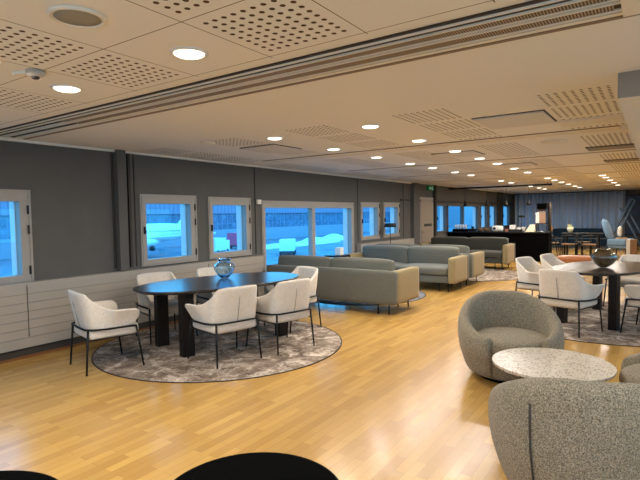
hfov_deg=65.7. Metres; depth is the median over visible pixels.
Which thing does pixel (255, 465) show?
round table
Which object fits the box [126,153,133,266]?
trim
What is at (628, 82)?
wall
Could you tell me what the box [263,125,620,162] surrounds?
ceiling vent
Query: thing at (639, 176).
ceiling vent
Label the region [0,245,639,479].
floor
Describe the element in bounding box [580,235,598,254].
chair
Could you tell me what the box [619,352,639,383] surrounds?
tub chair
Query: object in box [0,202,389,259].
terminal building
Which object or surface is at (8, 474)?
round table
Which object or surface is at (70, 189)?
wall
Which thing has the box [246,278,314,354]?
dining chair
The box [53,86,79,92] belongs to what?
diffuser
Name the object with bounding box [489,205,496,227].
window
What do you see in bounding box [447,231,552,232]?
countertop
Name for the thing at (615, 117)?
ceiling hatch
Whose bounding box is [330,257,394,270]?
cushion
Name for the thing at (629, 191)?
wall
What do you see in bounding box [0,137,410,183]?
trim
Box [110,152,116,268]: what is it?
trim
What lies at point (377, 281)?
sofa
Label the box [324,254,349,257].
side table
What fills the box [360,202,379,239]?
window
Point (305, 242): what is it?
snow bank
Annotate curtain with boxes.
[514,190,628,237]
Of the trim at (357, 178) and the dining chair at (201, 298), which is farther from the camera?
the trim at (357, 178)
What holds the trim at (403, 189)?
attached to the wall at (70, 189)
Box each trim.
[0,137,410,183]
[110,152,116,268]
[113,149,129,270]
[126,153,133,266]
[132,154,137,265]
[254,167,256,252]
[357,178,357,223]
[400,199,513,204]
[403,189,403,236]
[411,183,419,244]
[433,185,436,236]
[497,192,502,225]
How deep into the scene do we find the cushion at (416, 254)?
10.65 m
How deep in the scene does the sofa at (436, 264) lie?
10.53 m
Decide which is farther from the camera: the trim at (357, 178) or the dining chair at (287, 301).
the trim at (357, 178)
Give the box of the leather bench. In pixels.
[557,255,591,262]
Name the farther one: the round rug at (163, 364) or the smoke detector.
the round rug at (163, 364)
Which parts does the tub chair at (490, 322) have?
seat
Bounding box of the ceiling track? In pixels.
[0,0,639,139]
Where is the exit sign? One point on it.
(429, 188)
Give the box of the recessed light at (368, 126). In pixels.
[360,124,380,128]
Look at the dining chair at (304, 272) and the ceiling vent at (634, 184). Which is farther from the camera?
the ceiling vent at (634, 184)
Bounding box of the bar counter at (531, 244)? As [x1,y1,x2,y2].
[447,231,552,261]
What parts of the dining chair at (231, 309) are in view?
leg, leg, seat, leg, leg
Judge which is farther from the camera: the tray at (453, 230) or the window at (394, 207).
the tray at (453, 230)
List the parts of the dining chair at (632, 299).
leg, seat, leg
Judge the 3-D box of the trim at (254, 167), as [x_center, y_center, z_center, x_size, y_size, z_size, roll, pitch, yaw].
[-1.181,-0.554,9.043,0.012,1.600,0.015,1,3,34]
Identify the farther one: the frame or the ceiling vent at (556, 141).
the frame
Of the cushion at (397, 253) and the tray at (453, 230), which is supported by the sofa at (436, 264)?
the cushion at (397, 253)
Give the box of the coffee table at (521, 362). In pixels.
[492,348,616,381]
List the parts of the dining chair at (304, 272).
seat, leg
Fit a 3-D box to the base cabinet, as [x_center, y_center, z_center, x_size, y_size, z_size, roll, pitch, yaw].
[9.794,0.314,15.572,0.280,0.660,0.510,1,3,34]
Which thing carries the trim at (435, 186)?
attached to the wall at (70, 189)
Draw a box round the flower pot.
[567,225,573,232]
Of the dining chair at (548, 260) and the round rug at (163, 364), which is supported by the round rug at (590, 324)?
the dining chair at (548, 260)
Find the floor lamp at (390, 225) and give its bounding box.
[384,223,395,243]
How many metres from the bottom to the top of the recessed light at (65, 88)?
0.020 m
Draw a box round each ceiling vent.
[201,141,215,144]
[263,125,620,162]
[352,149,635,170]
[398,162,639,177]
[421,171,630,182]
[455,176,639,185]
[490,184,639,190]
[541,139,566,143]
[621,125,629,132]
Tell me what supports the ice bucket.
on the bar counter at (531, 244)
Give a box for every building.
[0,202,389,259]
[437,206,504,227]
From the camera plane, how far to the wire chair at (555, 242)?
17.51 m
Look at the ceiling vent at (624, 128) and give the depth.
5.39 m
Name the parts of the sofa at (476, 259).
frame, armrest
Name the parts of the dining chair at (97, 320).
leg, leg, seat, leg, leg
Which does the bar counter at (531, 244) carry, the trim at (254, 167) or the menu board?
the menu board
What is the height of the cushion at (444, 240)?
0.428 m
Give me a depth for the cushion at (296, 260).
8.66 m
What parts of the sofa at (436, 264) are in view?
armrest, armrest, frame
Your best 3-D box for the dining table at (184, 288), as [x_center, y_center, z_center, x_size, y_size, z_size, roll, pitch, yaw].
[-1.231,0.894,6.296,2.200,0.760,1.240,-3,4,-42]
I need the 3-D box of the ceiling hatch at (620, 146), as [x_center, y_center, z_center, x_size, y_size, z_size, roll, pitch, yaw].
[4.232,-1.345,7.212,0.624,0.019,0.424,1,3,34]
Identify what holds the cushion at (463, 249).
on the sofa at (476, 259)
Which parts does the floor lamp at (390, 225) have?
lamp shade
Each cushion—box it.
[278,255,331,266]
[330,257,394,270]
[363,245,408,262]
[376,244,419,246]
[395,262,408,269]
[396,263,447,275]
[408,246,459,263]
[420,244,469,253]
[431,236,467,245]
[468,237,508,249]
[469,250,502,257]
[476,327,546,354]
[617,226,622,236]
[619,363,639,382]
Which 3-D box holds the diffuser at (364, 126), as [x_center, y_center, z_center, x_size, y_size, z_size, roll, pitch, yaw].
[0.528,-1.185,5.202,0.168,0.020,0.168,1,3,34]
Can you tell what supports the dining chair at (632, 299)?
on the round rug at (590, 324)
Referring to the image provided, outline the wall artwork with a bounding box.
[625,194,639,234]
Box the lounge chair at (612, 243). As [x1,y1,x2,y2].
[601,219,632,253]
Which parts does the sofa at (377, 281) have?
frame, armrest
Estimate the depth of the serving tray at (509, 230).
16.07 m
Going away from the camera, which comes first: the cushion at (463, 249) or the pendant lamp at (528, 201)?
the cushion at (463, 249)
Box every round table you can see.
[0,470,57,479]
[174,452,338,479]
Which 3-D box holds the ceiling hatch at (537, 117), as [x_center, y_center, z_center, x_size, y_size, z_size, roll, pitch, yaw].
[1.957,-1.198,4.973,0.664,0.019,0.694,1,3,34]
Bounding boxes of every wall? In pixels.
[0,140,512,280]
[513,189,639,244]
[618,70,639,158]
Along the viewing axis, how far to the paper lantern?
10.91 m
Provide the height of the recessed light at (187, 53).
0.020 m
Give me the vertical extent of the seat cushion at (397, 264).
0.219 m
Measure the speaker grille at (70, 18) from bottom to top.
0.012 m
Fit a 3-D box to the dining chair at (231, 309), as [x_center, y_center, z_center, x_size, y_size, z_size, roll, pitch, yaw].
[-1.041,0.897,5.481,0.745,0.829,0.610,-3,4,-42]
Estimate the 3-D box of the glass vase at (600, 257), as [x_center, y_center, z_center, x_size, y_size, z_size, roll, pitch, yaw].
[4.020,0.251,7.029,0.324,0.265,0.324,-3,3,-33]
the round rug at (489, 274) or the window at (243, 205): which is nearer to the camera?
the window at (243, 205)
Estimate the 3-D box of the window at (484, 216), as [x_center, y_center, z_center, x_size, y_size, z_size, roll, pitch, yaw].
[6.845,-0.995,20.997,0.285,1.000,1.020,1,3,34]
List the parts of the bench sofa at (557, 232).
seat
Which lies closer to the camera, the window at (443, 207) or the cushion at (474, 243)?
the cushion at (474, 243)
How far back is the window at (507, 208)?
24.53 m
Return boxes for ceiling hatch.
[239,144,300,153]
[431,150,485,157]
[471,110,556,129]
[497,162,536,167]
[557,113,624,126]
[585,143,634,150]
[603,158,639,162]
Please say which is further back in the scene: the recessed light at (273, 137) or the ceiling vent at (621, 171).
the ceiling vent at (621, 171)
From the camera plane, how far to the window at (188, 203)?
7.63 m
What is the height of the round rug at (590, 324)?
0.007 m
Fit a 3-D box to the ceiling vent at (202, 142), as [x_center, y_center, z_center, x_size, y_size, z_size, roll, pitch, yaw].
[-1.380,-1.193,6.114,0.180,0.030,0.180,1,3,34]
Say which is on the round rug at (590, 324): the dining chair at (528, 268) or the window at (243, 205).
the dining chair at (528, 268)
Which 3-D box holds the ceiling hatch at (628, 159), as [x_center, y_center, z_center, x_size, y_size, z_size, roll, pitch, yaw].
[5.546,-1.460,9.097,0.574,0.019,0.424,1,3,34]
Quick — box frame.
[605,198,639,248]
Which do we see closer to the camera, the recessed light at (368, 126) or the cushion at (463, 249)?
the recessed light at (368, 126)
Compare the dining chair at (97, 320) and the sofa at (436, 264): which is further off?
the sofa at (436, 264)
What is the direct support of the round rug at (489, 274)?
on the floor
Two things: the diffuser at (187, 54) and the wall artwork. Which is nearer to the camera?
the diffuser at (187, 54)
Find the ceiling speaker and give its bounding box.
[47,5,107,28]
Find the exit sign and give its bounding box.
[427,185,433,190]
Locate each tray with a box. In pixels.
[452,229,468,231]
[508,229,521,231]
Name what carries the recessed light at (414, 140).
in the ceiling
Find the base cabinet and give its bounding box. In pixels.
[626,239,637,254]
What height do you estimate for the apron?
0.200 m
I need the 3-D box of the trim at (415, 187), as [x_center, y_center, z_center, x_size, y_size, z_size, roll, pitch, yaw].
[2.882,-0.461,14.940,0.100,2.500,0.450,1,3,34]
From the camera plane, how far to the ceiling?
3.59 m
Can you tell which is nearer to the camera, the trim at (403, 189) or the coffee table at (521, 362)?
the coffee table at (521, 362)
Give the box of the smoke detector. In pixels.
[12,68,44,79]
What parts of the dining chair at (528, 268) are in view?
seat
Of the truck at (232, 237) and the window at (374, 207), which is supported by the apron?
the truck at (232, 237)
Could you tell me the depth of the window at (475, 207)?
19.37 m
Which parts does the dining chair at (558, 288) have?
seat, leg, leg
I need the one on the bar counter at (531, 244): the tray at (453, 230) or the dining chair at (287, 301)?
the tray at (453, 230)
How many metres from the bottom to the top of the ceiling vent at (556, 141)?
0.026 m
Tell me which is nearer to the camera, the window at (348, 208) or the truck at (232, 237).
the window at (348, 208)
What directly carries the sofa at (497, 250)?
on the floor
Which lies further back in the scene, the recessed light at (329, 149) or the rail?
the rail
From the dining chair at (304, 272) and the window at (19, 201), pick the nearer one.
the window at (19, 201)
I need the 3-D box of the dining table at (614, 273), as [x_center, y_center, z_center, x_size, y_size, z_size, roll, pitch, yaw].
[4.138,0.760,7.197,2.000,0.760,1.200,-3,4,-42]
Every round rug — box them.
[91,320,341,382]
[317,290,425,304]
[464,268,517,280]
[549,301,639,346]
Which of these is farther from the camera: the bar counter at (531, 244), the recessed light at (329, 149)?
the bar counter at (531, 244)
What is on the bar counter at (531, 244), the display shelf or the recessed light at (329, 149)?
the display shelf
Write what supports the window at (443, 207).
in the wall at (70, 189)
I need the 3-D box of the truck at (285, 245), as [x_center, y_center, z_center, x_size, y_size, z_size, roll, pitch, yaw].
[-4.840,1.032,74.849,2.240,2.300,5.620,-1,3,0]
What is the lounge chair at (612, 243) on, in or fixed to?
on the floor
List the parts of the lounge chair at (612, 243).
backrest, armrest, seat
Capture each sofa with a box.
[267,255,418,314]
[349,245,468,291]
[376,244,483,284]
[419,236,514,269]
[552,228,614,246]
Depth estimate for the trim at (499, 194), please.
22.87 m
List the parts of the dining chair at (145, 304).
leg, seat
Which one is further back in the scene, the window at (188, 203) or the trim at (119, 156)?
the window at (188, 203)
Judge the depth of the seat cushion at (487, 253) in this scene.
13.68 m
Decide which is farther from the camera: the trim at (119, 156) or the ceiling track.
the trim at (119, 156)
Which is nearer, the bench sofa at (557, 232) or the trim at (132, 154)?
the trim at (132, 154)
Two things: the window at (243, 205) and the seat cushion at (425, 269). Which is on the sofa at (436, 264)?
the seat cushion at (425, 269)
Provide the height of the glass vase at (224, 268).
0.259 m
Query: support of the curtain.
hanging from the ceiling
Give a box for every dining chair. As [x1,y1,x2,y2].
[68,290,144,375]
[135,272,197,344]
[185,285,261,368]
[196,267,216,304]
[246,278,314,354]
[264,266,321,332]
[515,256,550,295]
[537,269,604,337]
[539,253,584,293]
[603,254,639,306]
[620,284,639,332]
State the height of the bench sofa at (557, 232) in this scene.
0.850 m
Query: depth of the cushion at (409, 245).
11.66 m
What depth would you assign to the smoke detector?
3.06 m
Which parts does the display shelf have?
white panel, brown panel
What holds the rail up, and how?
hanging from the ceiling
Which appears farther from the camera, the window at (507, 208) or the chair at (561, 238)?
the window at (507, 208)
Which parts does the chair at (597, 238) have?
seat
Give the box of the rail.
[449,182,551,189]
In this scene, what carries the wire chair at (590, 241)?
on the floor
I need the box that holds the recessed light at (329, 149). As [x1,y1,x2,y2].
[326,148,340,150]
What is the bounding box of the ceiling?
[0,0,639,193]
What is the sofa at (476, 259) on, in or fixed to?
on the floor
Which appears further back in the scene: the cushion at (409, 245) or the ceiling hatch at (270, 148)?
the cushion at (409, 245)
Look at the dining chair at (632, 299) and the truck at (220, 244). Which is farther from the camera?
the truck at (220, 244)
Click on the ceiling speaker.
(73, 16)
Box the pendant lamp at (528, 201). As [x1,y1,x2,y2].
[526,186,530,204]
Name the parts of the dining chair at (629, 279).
leg, seat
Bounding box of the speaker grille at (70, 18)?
[53,10,101,26]
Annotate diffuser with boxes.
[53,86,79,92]
[174,49,203,59]
[268,137,281,139]
[363,125,377,128]
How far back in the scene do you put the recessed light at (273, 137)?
5.82 m
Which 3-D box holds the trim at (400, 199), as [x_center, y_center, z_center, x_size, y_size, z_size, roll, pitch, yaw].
[6.044,-1.474,19.599,0.060,0.040,13.300,1,3,34]
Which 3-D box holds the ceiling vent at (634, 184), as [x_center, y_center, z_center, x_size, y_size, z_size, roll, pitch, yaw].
[9.401,-2.023,19.133,5.520,0.008,0.100,1,3,34]
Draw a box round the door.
[420,197,432,242]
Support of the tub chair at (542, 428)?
on the floor
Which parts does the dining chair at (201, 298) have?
seat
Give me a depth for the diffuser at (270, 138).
5.82 m
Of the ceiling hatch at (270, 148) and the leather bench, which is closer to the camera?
the ceiling hatch at (270, 148)
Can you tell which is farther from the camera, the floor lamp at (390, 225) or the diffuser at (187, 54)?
the floor lamp at (390, 225)
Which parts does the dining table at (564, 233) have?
leg, leg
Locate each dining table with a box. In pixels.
[132,272,298,357]
[551,261,639,330]
[561,232,603,254]
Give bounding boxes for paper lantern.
[335,247,343,254]
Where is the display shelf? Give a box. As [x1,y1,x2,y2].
[536,202,550,231]
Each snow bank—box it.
[266,240,340,248]
[302,234,342,240]
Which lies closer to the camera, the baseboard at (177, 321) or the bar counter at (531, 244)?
the baseboard at (177, 321)
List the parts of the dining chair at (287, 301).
leg, leg, seat, leg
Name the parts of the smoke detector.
arm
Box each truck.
[214,238,229,251]
[227,232,236,248]
[279,239,295,255]
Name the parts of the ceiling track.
plate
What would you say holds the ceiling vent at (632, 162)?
in the ceiling
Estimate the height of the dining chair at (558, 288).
0.829 m
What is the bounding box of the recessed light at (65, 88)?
[49,84,83,92]
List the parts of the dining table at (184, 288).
leg, leg, leg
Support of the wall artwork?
attached to the wall at (629, 191)
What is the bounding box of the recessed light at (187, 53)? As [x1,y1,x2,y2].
[169,47,208,59]
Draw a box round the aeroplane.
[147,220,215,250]
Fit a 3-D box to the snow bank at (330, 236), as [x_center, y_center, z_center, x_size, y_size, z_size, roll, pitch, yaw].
[2.744,-0.621,114.398,4.000,1.626,26.000,1,3,34]
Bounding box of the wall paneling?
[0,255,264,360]
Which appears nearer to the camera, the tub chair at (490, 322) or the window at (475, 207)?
the tub chair at (490, 322)
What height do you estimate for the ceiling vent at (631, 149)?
0.008 m
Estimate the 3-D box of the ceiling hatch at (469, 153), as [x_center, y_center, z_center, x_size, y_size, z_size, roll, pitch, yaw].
[2.168,-1.338,7.770,0.664,0.019,0.624,1,3,34]
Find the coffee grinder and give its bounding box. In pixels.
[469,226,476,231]
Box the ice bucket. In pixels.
[492,226,502,231]
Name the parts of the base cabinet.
panel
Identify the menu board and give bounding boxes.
[525,224,535,231]
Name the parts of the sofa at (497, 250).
armrest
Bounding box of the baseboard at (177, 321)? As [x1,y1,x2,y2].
[0,320,178,363]
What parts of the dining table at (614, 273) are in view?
leg, leg, leg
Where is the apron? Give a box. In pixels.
[0,222,504,276]
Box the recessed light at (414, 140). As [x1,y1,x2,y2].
[410,139,426,141]
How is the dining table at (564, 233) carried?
on the floor
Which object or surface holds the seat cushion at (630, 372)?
on the tub chair at (630, 366)
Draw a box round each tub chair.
[458,290,563,382]
[488,377,639,479]
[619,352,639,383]
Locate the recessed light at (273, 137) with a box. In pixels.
[266,136,283,139]
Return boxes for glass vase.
[213,258,234,277]
[590,248,616,266]
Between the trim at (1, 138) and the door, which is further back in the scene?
the door
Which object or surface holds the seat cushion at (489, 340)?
on the tub chair at (490, 322)
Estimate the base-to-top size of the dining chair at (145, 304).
0.829 m
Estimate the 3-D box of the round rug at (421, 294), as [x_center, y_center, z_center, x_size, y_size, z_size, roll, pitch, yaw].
[0.844,1.070,9.848,2.464,0.007,2.464,1,3,34]
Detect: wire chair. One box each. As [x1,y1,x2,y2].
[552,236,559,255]
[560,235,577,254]
[576,234,592,255]
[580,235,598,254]
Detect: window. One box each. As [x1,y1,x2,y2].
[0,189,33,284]
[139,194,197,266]
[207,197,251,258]
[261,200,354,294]
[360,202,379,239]
[383,202,399,237]
[437,204,446,232]
[447,204,478,236]
[480,205,487,227]
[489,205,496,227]
[503,205,509,226]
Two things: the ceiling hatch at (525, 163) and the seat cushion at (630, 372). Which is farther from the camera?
the ceiling hatch at (525, 163)

